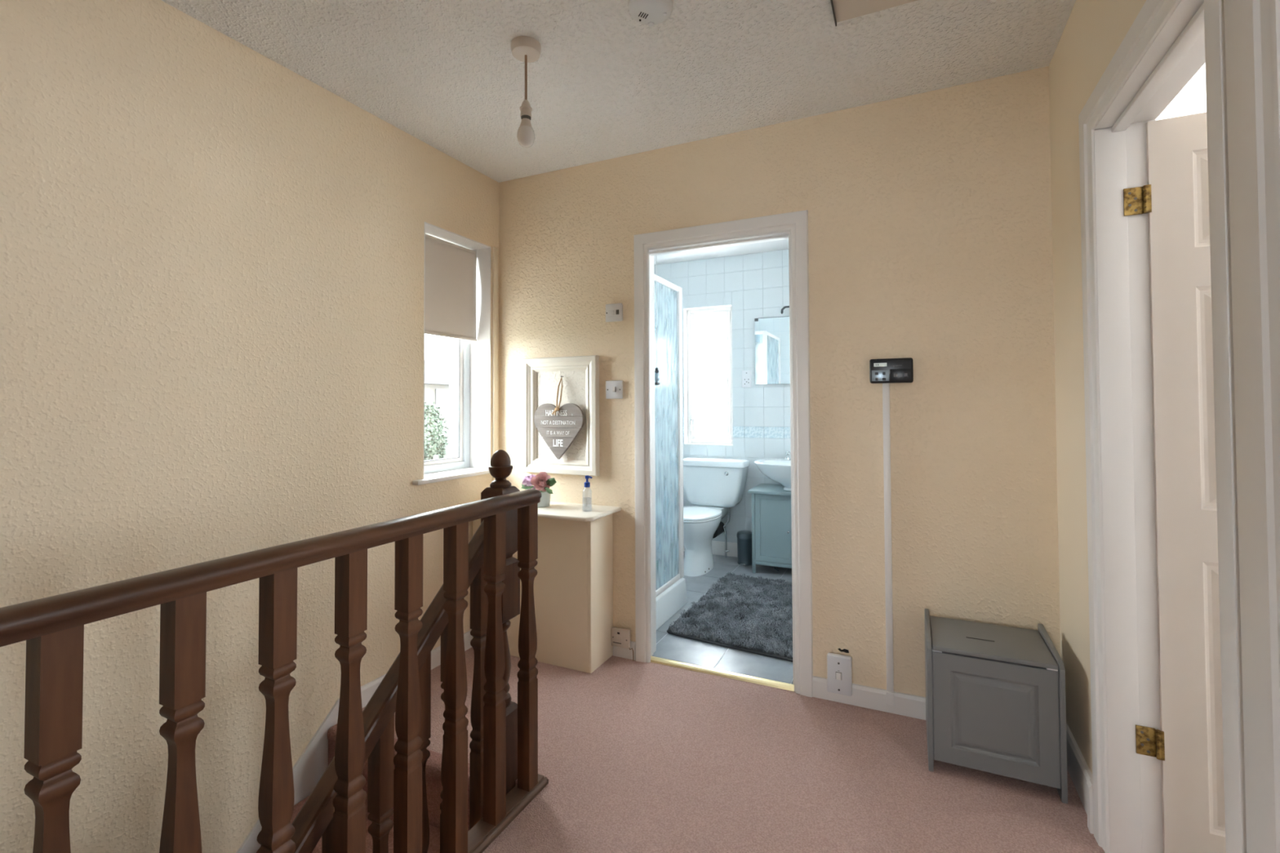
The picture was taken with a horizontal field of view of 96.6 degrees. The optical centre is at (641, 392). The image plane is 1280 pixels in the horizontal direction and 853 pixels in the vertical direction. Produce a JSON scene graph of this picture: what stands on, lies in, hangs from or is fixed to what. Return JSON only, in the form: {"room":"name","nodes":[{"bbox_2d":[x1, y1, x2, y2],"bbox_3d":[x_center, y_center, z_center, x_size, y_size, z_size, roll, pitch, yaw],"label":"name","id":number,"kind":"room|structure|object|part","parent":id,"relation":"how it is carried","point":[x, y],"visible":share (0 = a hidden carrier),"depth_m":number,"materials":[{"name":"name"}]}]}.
{"room":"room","nodes":[
{"label":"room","id":0,"kind":"room"},
{"bbox_2d":[0,0,498,852],"bbox_3d":[-1.590,1.436,1.561,0.262,5.200,3.540,-1,-1,25],"label":"wall","id":1,"kind":"structure","parent":0,"point":[212,255],"depth_m":1.75,"materials":[{"name":"beige paint"}]},
{"bbox_2d":[360,629,472,707],"bbox_3d":[-0.953,1.216,2.603,0.015,0.079,0.920,-1,-1,25],"label":"baseboard","id":2,"kind":"structure","parent":1,"relation":"attached to","point":[367,691],"depth_m":2.35,"materials":[{"name":"white paint"}]},
{"bbox_2d":[412,338,489,485],"bbox_3d":[-0.963,-0.178,2.803,0.206,1.184,0.535,-1,-1,25],"label":"window","id":3,"kind":"structure","parent":1,"relation":"in","point":[437,470],"depth_m":3.00,"materials":[{"name":"white paint"}]},
{"bbox_3d":[-1.031,-0.185,2.863,0.020,1.087,0.368,-1,-1,25],"label":"sash","id":4,"kind":"part","parent":3,"relation":"part of","materials":[{"name":"white paint"}]},
{"bbox_3d":[-1.029,-0.187,2.862,0.037,1.164,0.448,-1,-1,25],"label":"frame","id":5,"kind":"part","parent":3,"relation":"part of","materials":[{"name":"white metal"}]},
{"bbox_3d":[-0.955,0.403,2.788,0.194,0.020,0.535,-1,-1,25],"label":"sill","id":6,"kind":"part","parent":3,"relation":"part of","materials":[{"name":"white paint"}]},
{"bbox_2d":[424,234,477,341],"bbox_3d":[-0.981,-0.523,2.853,0.047,0.492,0.432,-1,-1,25],"label":"roller blind","id":7,"kind":"object","parent":1,"relation":"attached to","point":[451,268],"visible":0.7,"depth_m":2.87,"materials":[{"name":"beige fabric"}]},
{"bbox_2d":[423,222,491,479],"bbox_3d":[-1.001,-0.188,2.849,0.244,1.174,0.460,-1,-1,25],"label":"trim","id":8,"kind":"structure","parent":1,"relation":"attached to","point":[480,349],"depth_m":3.02,"materials":[{"name":"white paint"}]},
{"bbox_2d":[492,247,497,480],"bbox_3d":[-0.776,-0.114,3.024,0.012,1.316,0.030,-1,-1,25],"label":"trim","id":9,"kind":"structure","parent":1,"relation":"attached to","point":[495,286],"depth_m":3.02,"materials":[{"name":"beige paint"}]},
{"bbox_2d":[161,0,1206,265],"bbox_3d":[1.077,-1.224,1.428,5.250,0.150,5.670,-1,-1,25],"label":"ceiling","id":10,"kind":"structure","parent":0,"point":[604,83],"depth_m":2.01,"materials":[{"name":"white paint"}]},
{"bbox_2d":[511,35,541,147],"bbox_3d":[-0.386,-0.991,1.906,0.100,0.344,0.100,-1,-1,25],"label":"pendant light","id":11,"kind":"object","parent":10,"relation":"hanging from","point":[526,49],"visible":1,"depth_m":1.89,"materials":[{"name":"beige plastic"}]},
{"bbox_3d":[-0.385,-0.850,1.903,0.058,0.062,0.058,-1,-1,25],"label":"bulb","id":12,"kind":"part","parent":11,"relation":"part of","materials":[{"name":"white glass"}]},
{"bbox_2d":[627,0,674,26],"bbox_3d":[0.028,-1.146,1.698,0.138,0.045,0.138,-1,-1,25],"label":"smoke detector","id":13,"kind":"object","parent":10,"relation":"attached to","point":[650,13],"visible":1,"depth_m":1.69,"materials":[{"name":"white plastic"}]},
{"bbox_2d":[654,293,659,385],"bbox_3d":[0.078,-0.575,3.005,0.068,1.070,0.068,-1,-1,25],"label":"shower door handle","id":14,"kind":"object","parent":10,"relation":"hanging from","point":[656,371],"visible":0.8,"depth_m":2.99,"materials":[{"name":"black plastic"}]},
{"bbox_3d":[0.078,-0.608,3.005,0.003,0.965,0.002,-1,-2,40],"label":"cord","id":15,"kind":"part","parent":14,"relation":"part of","materials":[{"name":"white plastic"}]},
{"bbox_2d":[830,0,917,26],"bbox_3d":[0.750,-1.168,1.381,0.603,0.022,0.616,-1,-1,25],"label":"hatch","id":16,"kind":"object","parent":10,"relation":"attached to","point":[842,10],"visible":1,"depth_m":1.71,"materials":[{"name":"beige plastic"}]},
{"bbox_2d":[653,248,791,542],"bbox_3d":[0.874,0.079,4.516,2.170,2.420,0.205,-1,-1,25],"label":"wall","id":17,"kind":"structure","parent":0,"point":[755,285],"depth_m":4.47,"materials":[{"name":"white tile"}]},
{"bbox_2d":[655,534,737,557],"bbox_3d":[0.835,1.223,4.397,1.970,0.107,0.014,-1,-1,25],"label":"baseboard","id":18,"kind":"structure","parent":17,"relation":"attached to","point":[666,542],"depth_m":4.51,"materials":[{"name":"white tile"}]},
{"bbox_2d":[683,304,733,445],"bbox_3d":[0.545,-0.137,4.606,0.408,1.112,0.079,-1,-1,25],"label":"trim","id":19,"kind":"structure","parent":17,"relation":"attached to","point":[685,310],"depth_m":4.67,"materials":[{"name":"white paint"}]},
{"bbox_2d":[687,306,732,444],"bbox_3d":[0.565,-0.138,4.650,0.408,1.108,0.093,-1,-1,25],"label":"window","id":20,"kind":"structure","parent":17,"relation":"in","point":[692,314],"depth_m":4.67,"materials":[{"name":"white glass"}]},
{"bbox_3d":[0.570,-0.137,4.659,0.276,0.982,0.004,-1,-1,25],"label":"pane","id":21,"kind":"part","parent":20,"relation":"part of","materials":[{"name":"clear glass"}]},
{"bbox_2d":[742,370,751,387],"bbox_3d":[0.815,-0.107,4.427,0.073,0.132,0.010,-1,-1,25],"label":"socket","id":22,"kind":"object","parent":17,"relation":"attached to","point":[746,375],"visible":1,"depth_m":4.42,"materials":[{"name":"white plastic"}]},
{"bbox_2d":[754,315,790,384],"bbox_3d":[1.119,-0.321,4.282,0.538,0.508,0.022,-1,-1,25],"label":"mirror","id":23,"kind":"object","parent":17,"relation":"attached to","point":[772,357],"visible":0.52,"depth_m":4.33,"materials":[{"name":"grey mirror"}]},
{"bbox_2d":[781,305,789,313],"bbox_3d":[1.102,-0.621,4.258,0.135,0.050,0.072,-1,-1,25],"label":"lamp","id":24,"kind":"object","parent":17,"relation":"attached to","point":[784,307],"visible":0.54,"depth_m":4.25,"materials":[{"name":"grey metal"}]},
{"bbox_2d":[362,548,1104,852],"bbox_3d":[0.029,1.339,1.814,2.698,0.230,5.370,-1,-1,25],"label":"floor","id":25,"kind":"structure","parent":0,"point":[635,757],"depth_m":1.84,"materials":[{"name":"pink carpet"}]},
{"bbox_2d":[0,488,548,852],"bbox_3d":[-0.864,0.748,0.680,0.066,0.932,2.538,-1,-1,25],"label":"banister","id":26,"kind":"object","parent":25,"relation":"on","point":[52,628],"visible":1,"depth_m":1.18,"materials":[{"name":"brown wood"}]},
{"bbox_3d":[-0.870,0.303,0.675,0.060,0.042,2.509,-1,-1,25],"label":"handrail","id":27,"kind":"part","parent":26,"relation":"part of","materials":[{"name":"brown wood"}]},
{"bbox_3d":[-0.862,1.202,0.670,0.066,0.024,2.538,-1,-1,25],"label":"rail","id":28,"kind":"part","parent":26,"relation":"part of","materials":[{"name":"brown wood"}]},
{"bbox_2d":[236,698,469,852],"bbox_3d":[-1.302,2.462,0.878,0.812,2.641,2.485,-1,-1,25],"label":"staircase","id":29,"kind":"structure","parent":25,"relation":"attached to","point":[308,769],"depth_m":1.99,"materials":[{"name":"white wood"}]},
{"bbox_2d":[291,449,519,852],"bbox_3d":[-0.960,1.554,0.720,0.087,2.784,2.497,-1,-1,25],"label":"banister","id":30,"kind":"object","parent":29,"relation":"on","point":[314,820],"visible":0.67,"depth_m":1.56,"materials":[{"name":"brown wood"}]},
{"bbox_3d":[-0.979,1.469,0.682,0.060,2.196,2.410,-1,-1,25],"label":"handrail","id":31,"kind":"part","parent":30,"relation":"part of","materials":[{"name":"brown wood"}]},
{"bbox_3d":[-0.451,0.970,1.824,0.087,1.334,0.087,-1,-1,25],"label":"newel post","id":32,"kind":"part","parent":30,"relation":"part of","materials":[{"name":"brown wood"}]},
{"bbox_2d":[472,501,621,673],"bbox_3d":[-0.485,0.902,2.742,0.724,0.708,0.299,-1,-1,25],"label":"base cabinet","id":33,"kind":"object","parent":25,"relation":"on","point":[573,583],"visible":0.61,"depth_m":2.62,"materials":[{"name":"beige paint"}]},
{"bbox_3d":[-0.539,0.910,2.694,0.658,0.688,0.005,-1,-1,25],"label":"panel","id":34,"kind":"part","parent":33,"relation":"part of","materials":[{"name":"beige paint"}]},
{"bbox_2d":[521,471,556,507],"bbox_3d":[-0.495,0.464,2.743,0.167,0.168,0.154,0,-1,-11],"label":"flower pot","id":35,"kind":"object","parent":33,"relation":"on","point":[542,482],"visible":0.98,"depth_m":2.72,"materials":[{"name":"white"}]},
{"bbox_3d":[-0.486,0.512,2.762,0.093,0.072,0.093,-1,-1,25],"label":"pot","id":36,"kind":"part","parent":35,"relation":"part of","materials":[{"name":"white ceramic"}]},
{"bbox_3d":[-0.190,0.907,2.642,0.018,0.688,0.208,-1,-1,25],"label":"panel","id":37,"kind":"part","parent":33,"relation":"part of","materials":[{"name":"beige paint"}]},
{"bbox_2d":[654,274,687,630],"bbox_3d":[-0.277,0.310,3.319,0.894,1.894,0.695,-1,-1,25],"label":"shower enclosure","id":38,"kind":"object","parent":25,"relation":"on","point":[671,595],"visible":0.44,"depth_m":3.39,"materials":[{"name":"white glass"}]},
{"bbox_3d":[0.226,0.232,3.421,0.032,1.739,0.050,-1,-1,25],"label":"post","id":39,"kind":"part","parent":38,"relation":"part of","materials":[{"name":"white metal"}]},
{"bbox_2d":[655,575,687,630],"bbox_3d":[-0.273,1.180,3.300,0.892,0.154,0.695,-1,-1,25],"label":"shower tray","id":40,"kind":"object","parent":25,"relation":"on","point":[670,599],"depth_m":3.21,"materials":[{"name":"white ceramic"}]},
{"bbox_2d":[666,457,750,576],"bbox_3d":[0.446,0.891,4.173,0.536,0.764,0.736,-1,-1,25],"label":"toilet","id":41,"kind":"object","parent":25,"relation":"on","point":[714,486],"visible":0.82,"depth_m":4.26,"materials":[{"name":"white ceramic"}]},
{"bbox_3d":[0.371,0.874,4.061,0.370,0.014,0.467,-1,-1,25],"label":"seat","id":42,"kind":"part","parent":41,"relation":"part of","materials":[{"name":"white plastic"}]},
{"bbox_3d":[0.371,0.853,4.061,0.372,0.024,0.468,-1,-1,25],"label":"lid","id":43,"kind":"part","parent":41,"relation":"part of","materials":[{"name":"white plastic"}]},
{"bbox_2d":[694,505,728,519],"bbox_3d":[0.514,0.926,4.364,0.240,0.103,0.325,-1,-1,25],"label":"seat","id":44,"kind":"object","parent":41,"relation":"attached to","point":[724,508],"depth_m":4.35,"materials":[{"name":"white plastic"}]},
{"bbox_3d":[0.556,0.540,4.419,0.536,0.052,0.210,-1,-1,25],"label":"cistern lid","id":45,"kind":"part","parent":41,"relation":"part of","materials":[{"name":"white ceramic"}]},
{"bbox_2d":[712,521,725,538],"bbox_3d":[0.572,1.056,4.399,0.094,0.094,0.200,-1,-1,25],"label":"pipe","id":46,"kind":"object","parent":41,"relation":"attached to","point":[719,531],"visible":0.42,"depth_m":4.35,"materials":[{"name":"black"}]},
{"bbox_2d":[650,656,794,691],"bbox_3d":[0.339,1.241,2.534,0.670,0.014,0.040,-1,-1,25],"label":"threshold strip","id":47,"kind":"object","parent":25,"relation":"on","point":[775,684],"visible":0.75,"depth_m":2.51,"materials":[{"name":"gold metal"}]},
{"bbox_2d":[723,507,730,557],"bbox_3d":[0.657,1.076,4.420,0.064,0.402,0.025,-1,-1,25],"label":"supply pipe","id":48,"kind":"object","parent":25,"relation":"on","point":[729,508],"visible":0.94,"depth_m":4.42,"materials":[{"name":"silver metal"}]},
{"bbox_2d":[666,571,792,662],"bbox_3d":[0.678,1.232,3.260,0.797,0.041,1.190,-1,-1,25],"label":"shaggy rug","id":49,"kind":"object","parent":25,"relation":"on","point":[754,615],"visible":0.79,"depth_m":3.10,"materials":[{"name":"grey fabric"}]},
{"bbox_2d":[737,530,751,565],"bbox_3d":[0.771,1.155,4.255,0.124,0.237,0.142,-1,-1,25],"label":"pedal bin","id":50,"kind":"object","parent":25,"relation":"on","point":[744,537],"visible":0.88,"depth_m":4.21,"materials":[{"name":"grey metal"}]},
{"bbox_3d":[0.774,1.057,4.265,0.124,0.042,0.124,-1,-1,25],"label":"bin lid","id":51,"kind":"part","parent":50,"relation":"part of","materials":[{"name":"grey metal"}]},
{"bbox_2d":[747,483,791,573],"bbox_3d":[1.124,0.976,4.042,0.650,0.582,0.384,-1,-1,25],"label":"vanity cabinet","id":52,"kind":"object","parent":25,"relation":"on","point":[771,519],"visible":0.46,"depth_m":3.97,"materials":[{"name":"teal paint"}]},
{"bbox_3d":[0.792,0.987,4.024,0.022,0.562,0.022,-1,-1,25],"label":"leg","id":53,"kind":"part","parent":52,"relation":"part of","materials":[{"name":"teal paint"}]},
{"bbox_2d":[754,458,791,490],"bbox_3d":[1.109,0.585,4.010,0.624,0.196,0.460,-1,-1,25],"label":"basin","id":54,"kind":"object","parent":52,"relation":"in","point":[779,470],"visible":0.43,"depth_m":3.93,"materials":[{"name":"white ceramic"}]},
{"bbox_2d":[784,451,790,459],"bbox_3d":[1.067,0.463,4.184,0.034,0.064,0.113,-1,-1,25],"label":"tap","id":55,"kind":"object","parent":54,"relation":"on","point":[788,453],"visible":1,"depth_m":4.21,"materials":[{"name":"silver metal"}]},
{"bbox_3d":[0.929,0.942,3.959,0.280,0.468,0.016,-1,-1,25],"label":"door","id":56,"kind":"part","parent":52,"relation":"part of","materials":[{"name":"teal paint"}]},
{"bbox_3d":[1.059,1.189,3.896,0.565,0.025,0.016,-1,-1,25],"label":"rail","id":57,"kind":"part","parent":52,"relation":"part of","materials":[{"name":"teal paint"}]},
{"bbox_2d":[924,608,1067,804],"bbox_3d":[1.168,1.019,1.925,0.371,0.425,0.315,-1,-1,25],"label":"laundry hamper","id":58,"kind":"object","parent":25,"relation":"on","point":[996,697],"visible":1,"depth_m":1.80,"materials":[{"name":"grey wood"}]},
{"bbox_3d":[1.006,1.021,2.000,0.015,0.425,0.315,-1,-1,25],"label":"panel","id":59,"kind":"part","parent":58,"relation":"part of","materials":[{"name":"grey wood"}]},
{"bbox_3d":[1.163,0.832,1.919,0.337,0.014,0.295,-1,-1,25],"label":"lid","id":60,"kind":"part","parent":58,"relation":"part of","materials":[{"name":"grey wood"}]},
{"bbox_3d":[1.107,1.018,1.795,0.340,0.350,0.014,-1,-1,25],"label":"panel","id":61,"kind":"part","parent":58,"relation":"part of","materials":[{"name":"grey wood"}]},
{"bbox_3d":[1.329,1.017,1.849,0.015,0.425,0.315,-1,-1,25],"label":"panel","id":62,"kind":"part","parent":58,"relation":"part of","materials":[{"name":"grey wood"}]},
{"bbox_2d":[498,66,1060,697],"bbox_3d":[0.426,0.058,2.526,2.608,2.420,0.050,-1,-1,25],"label":"wall","id":63,"kind":"structure","parent":0,"point":[930,220],"depth_m":2.25,"materials":[{"name":"beige paint"}]},
{"bbox_2d":[522,355,599,475],"bbox_3d":[-0.411,0.114,2.870,0.436,0.586,0.034,-1,-1,25],"label":"picture frame","id":64,"kind":"object","parent":63,"relation":"attached to","point":[541,376],"visible":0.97,"depth_m":2.87,"materials":[{"name":"beige paint"}]},
{"bbox_3d":[-0.577,0.116,2.948,0.070,0.586,0.034,-1,-1,25],"label":"moulding","id":65,"kind":"part","parent":64,"relation":"part of","materials":[{"name":"beige paint"}]},
{"bbox_2d":[533,375,584,459],"bbox_3d":[-0.412,0.124,2.856,0.289,0.418,0.060,-1,-1,25],"label":"heart sign","id":66,"kind":"object","parent":64,"relation":"hanging from","point":[568,420],"visible":1,"depth_m":2.84,"materials":[{"name":"grey wood"}]},
{"bbox_3d":[-0.412,-0.144,2.876,0.436,0.070,0.034,-1,-1,25],"label":"moulding","id":67,"kind":"part","parent":64,"relation":"part of","materials":[{"name":"beige paint"}]},
{"bbox_3d":[-0.410,0.372,2.864,0.436,0.070,0.034,-1,-1,25],"label":"moulding","id":68,"kind":"part","parent":64,"relation":"part of","materials":[{"name":"beige paint"}]},
{"bbox_3d":[-0.245,0.111,2.792,0.070,0.586,0.034,-1,-1,25],"label":"moulding","id":69,"kind":"part","parent":64,"relation":"part of","materials":[{"name":"beige paint"}]},
{"bbox_2d":[605,380,622,399],"bbox_3d":[-0.133,-0.015,2.750,0.089,0.088,0.019,-1,-1,25],"label":"light switch","id":70,"kind":"object","parent":63,"relation":"attached to","point":[614,388],"visible":1,"depth_m":2.75,"materials":[{"name":"white plastic"}]},
{"bbox_2d":[605,302,622,322],"bbox_3d":[-0.132,-0.386,2.753,0.088,0.086,0.027,-1,-1,25],"label":"fused spur","id":71,"kind":"object","parent":63,"relation":"attached to","point":[614,312],"visible":1,"depth_m":2.74,"materials":[{"name":"white plastic"}]},
{"bbox_2d":[611,626,630,648],"bbox_3d":[-0.098,1.156,2.692,0.092,0.084,0.024,-1,-1,25],"label":"wall socket","id":72,"kind":"object","parent":63,"relation":"attached to","point":[620,637],"visible":1,"depth_m":2.68,"materials":[{"name":"beige plastic"}]},
{"bbox_2d":[613,640,635,660],"bbox_3d":[-0.081,1.214,2.705,0.118,0.079,0.015,-1,-1,25],"label":"baseboard","id":73,"kind":"structure","parent":63,"relation":"attached to","point":[621,652],"depth_m":2.69,"materials":[{"name":"white paint"}]},
{"bbox_2d":[633,209,813,697],"bbox_3d":[0.350,0.275,2.587,0.713,1.948,0.106,-1,-1,25],"label":"door frame","id":74,"kind":"structure","parent":63,"relation":"in","point":[781,235],"depth_m":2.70,"materials":[{"name":"white paint"}]},
{"bbox_2d":[826,653,852,696],"bbox_3d":[0.787,1.121,2.270,0.092,0.149,0.037,-1,-1,25],"label":"switch","id":75,"kind":"object","parent":63,"relation":"attached to","point":[839,667],"visible":1,"depth_m":2.26,"materials":[{"name":"white plastic"}]},
{"bbox_2d":[838,648,848,653],"bbox_3d":[0.813,1.038,2.299,0.043,0.015,0.005,-1,-1,25],"label":"plaster hole","id":76,"kind":"object","parent":63,"relation":"attached to","point":[845,651],"visible":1,"depth_m":2.29,"materials":[{"name":"black"}]},
{"bbox_2d":[812,675,925,719],"bbox_3d":[1.077,1.198,2.162,0.840,0.079,0.015,-1,-1,25],"label":"baseboard","id":77,"kind":"structure","parent":63,"relation":"attached to","point":[868,697],"depth_m":2.23,"materials":[{"name":"white paint"}]},
{"bbox_2d":[882,382,893,706],"bbox_3d":[0.960,0.584,2.223,0.027,1.242,0.026,-1,-1,25],"label":"cable trunking","id":78,"kind":"object","parent":63,"relation":"attached to","point":[886,386],"visible":1,"depth_m":2.22,"materials":[{"name":"white paint"}]},
{"bbox_2d":[869,357,913,383],"bbox_3d":[0.972,-0.086,2.223,0.155,0.096,0.038,-1,-1,25],"label":"heating unit","id":79,"kind":"object","parent":63,"relation":"attached to","point":[882,371],"visible":1,"depth_m":2.21,"materials":[{"name":"black plastic"}]},
{"bbox_3d":[0.931,-0.067,2.225,0.062,0.043,0.002,-1,-1,25],"label":"control panel","id":80,"kind":"part","parent":79,"relation":"part of","materials":[{"name":"silver metal"}]},
{"bbox_2d":[1048,0,1146,773],"bbox_3d":[0.774,0.011,0.430,0.100,2.420,3.450,-1,-1,25],"label":"wall","id":81,"kind":"structure","parent":0,"point":[1094,30],"depth_m":1.79,"materials":[{"name":"beige paint"}]},
{"bbox_2d":[1066,722,1092,814],"bbox_3d":[1.359,1.170,1.779,0.016,0.115,0.439,-1,-1,25],"label":"baseboard","id":82,"kind":"structure","parent":81,"relation":"attached to","point":[1077,768],"depth_m":1.75,"materials":[{"name":"white paint"}]},
{"bbox_2d":[1086,778,1093,834],"bbox_3d":[1.264,1.157,1.593,0.028,0.135,0.028,-1,-1,25],"label":"trim","id":83,"kind":"structure","parent":81,"relation":"attached to","point":[1089,784],"depth_m":1.59,"materials":[{"name":"white paint"}]},
{"bbox_2d":[1093,0,1204,852],"bbox_3d":[1.151,0.239,1.205,0.130,1.954,0.684,-1,-1,25],"label":"door frame","id":84,"kind":"structure","parent":81,"relation":"in","point":[1177,52],"depth_m":1.50,"materials":[{"name":"white paint"}]},
{"bbox_2d":[1123,111,1226,852],"bbox_3d":[1.596,0.247,1.357,0.688,1.916,0.040,-1,-1,25],"label":"bedroom door","id":85,"kind":"structure","parent":84,"relation":"attached to","point":[1188,744],"depth_m":1.45,"materials":[{"name":"beige paint"}]},
{"bbox_2d":[1078,0,1246,852],"bbox_3d":[1.087,0.208,1.236,0.022,2.017,0.808,-1,-1,25],"label":"trim","id":86,"kind":"structure","parent":81,"relation":"attached to","point":[1153,15],"depth_m":0.92,"materials":[{"name":"white paint"}]},
{"bbox_2d":[1223,0,1279,852],"bbox_3d":[0.688,0.175,0.386,0.022,2.050,1.052,-1,-1,25],"label":"trim","id":87,"kind":"structure","parent":81,"relation":"attached to","point":[1251,27],"depth_m":0.81,"materials":[{"name":"white paint"}]},
{"label":"outside","id":88,"kind":"structure","parent":0,"visible":0},
{"bbox_3d":[-21.682,4.775,29.338,59.700,0.100,90.000,-1,-1,25],"label":"ground","id":89,"kind":"structure","parent":88,"visible":0},
{"bbox_2d":[433,454,438,459],"bbox_3d":[-4.798,2.925,14.280,0.140,2.800,11.000,-1,-1,25],"label":"fence","id":90,"kind":"object","parent":89,"relation":"on","point":[435,457],"visible":0.02,"depth_m":13.80,"materials":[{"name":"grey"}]},
{"bbox_2d":[424,401,448,460],"bbox_3d":[-6.119,2.298,16.244,1.366,4.150,1.209,-1,-1,25],"label":"bush","id":91,"kind":"object","parent":89,"relation":"on","point":[434,448],"visible":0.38,"depth_m":16.02,"materials":[{"name":"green plant"}]},
{"bbox_2d":[424,359,454,459],"bbox_3d":[-10.855,0.707,16.859,6.800,7.400,9.250,-1,-1,25],"label":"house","id":92,"kind":"structure","parent":89,"relation":"on","point":[437,380],"depth_m":18.77,"materials":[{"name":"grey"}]},
{"bbox_3d":[-6.600,0.179,18.768,0.020,0.480,0.280,-1,-1,25],"label":"pane","id":93,"kind":"part","parent":92,"relation":"part of","materials":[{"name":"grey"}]}
]}

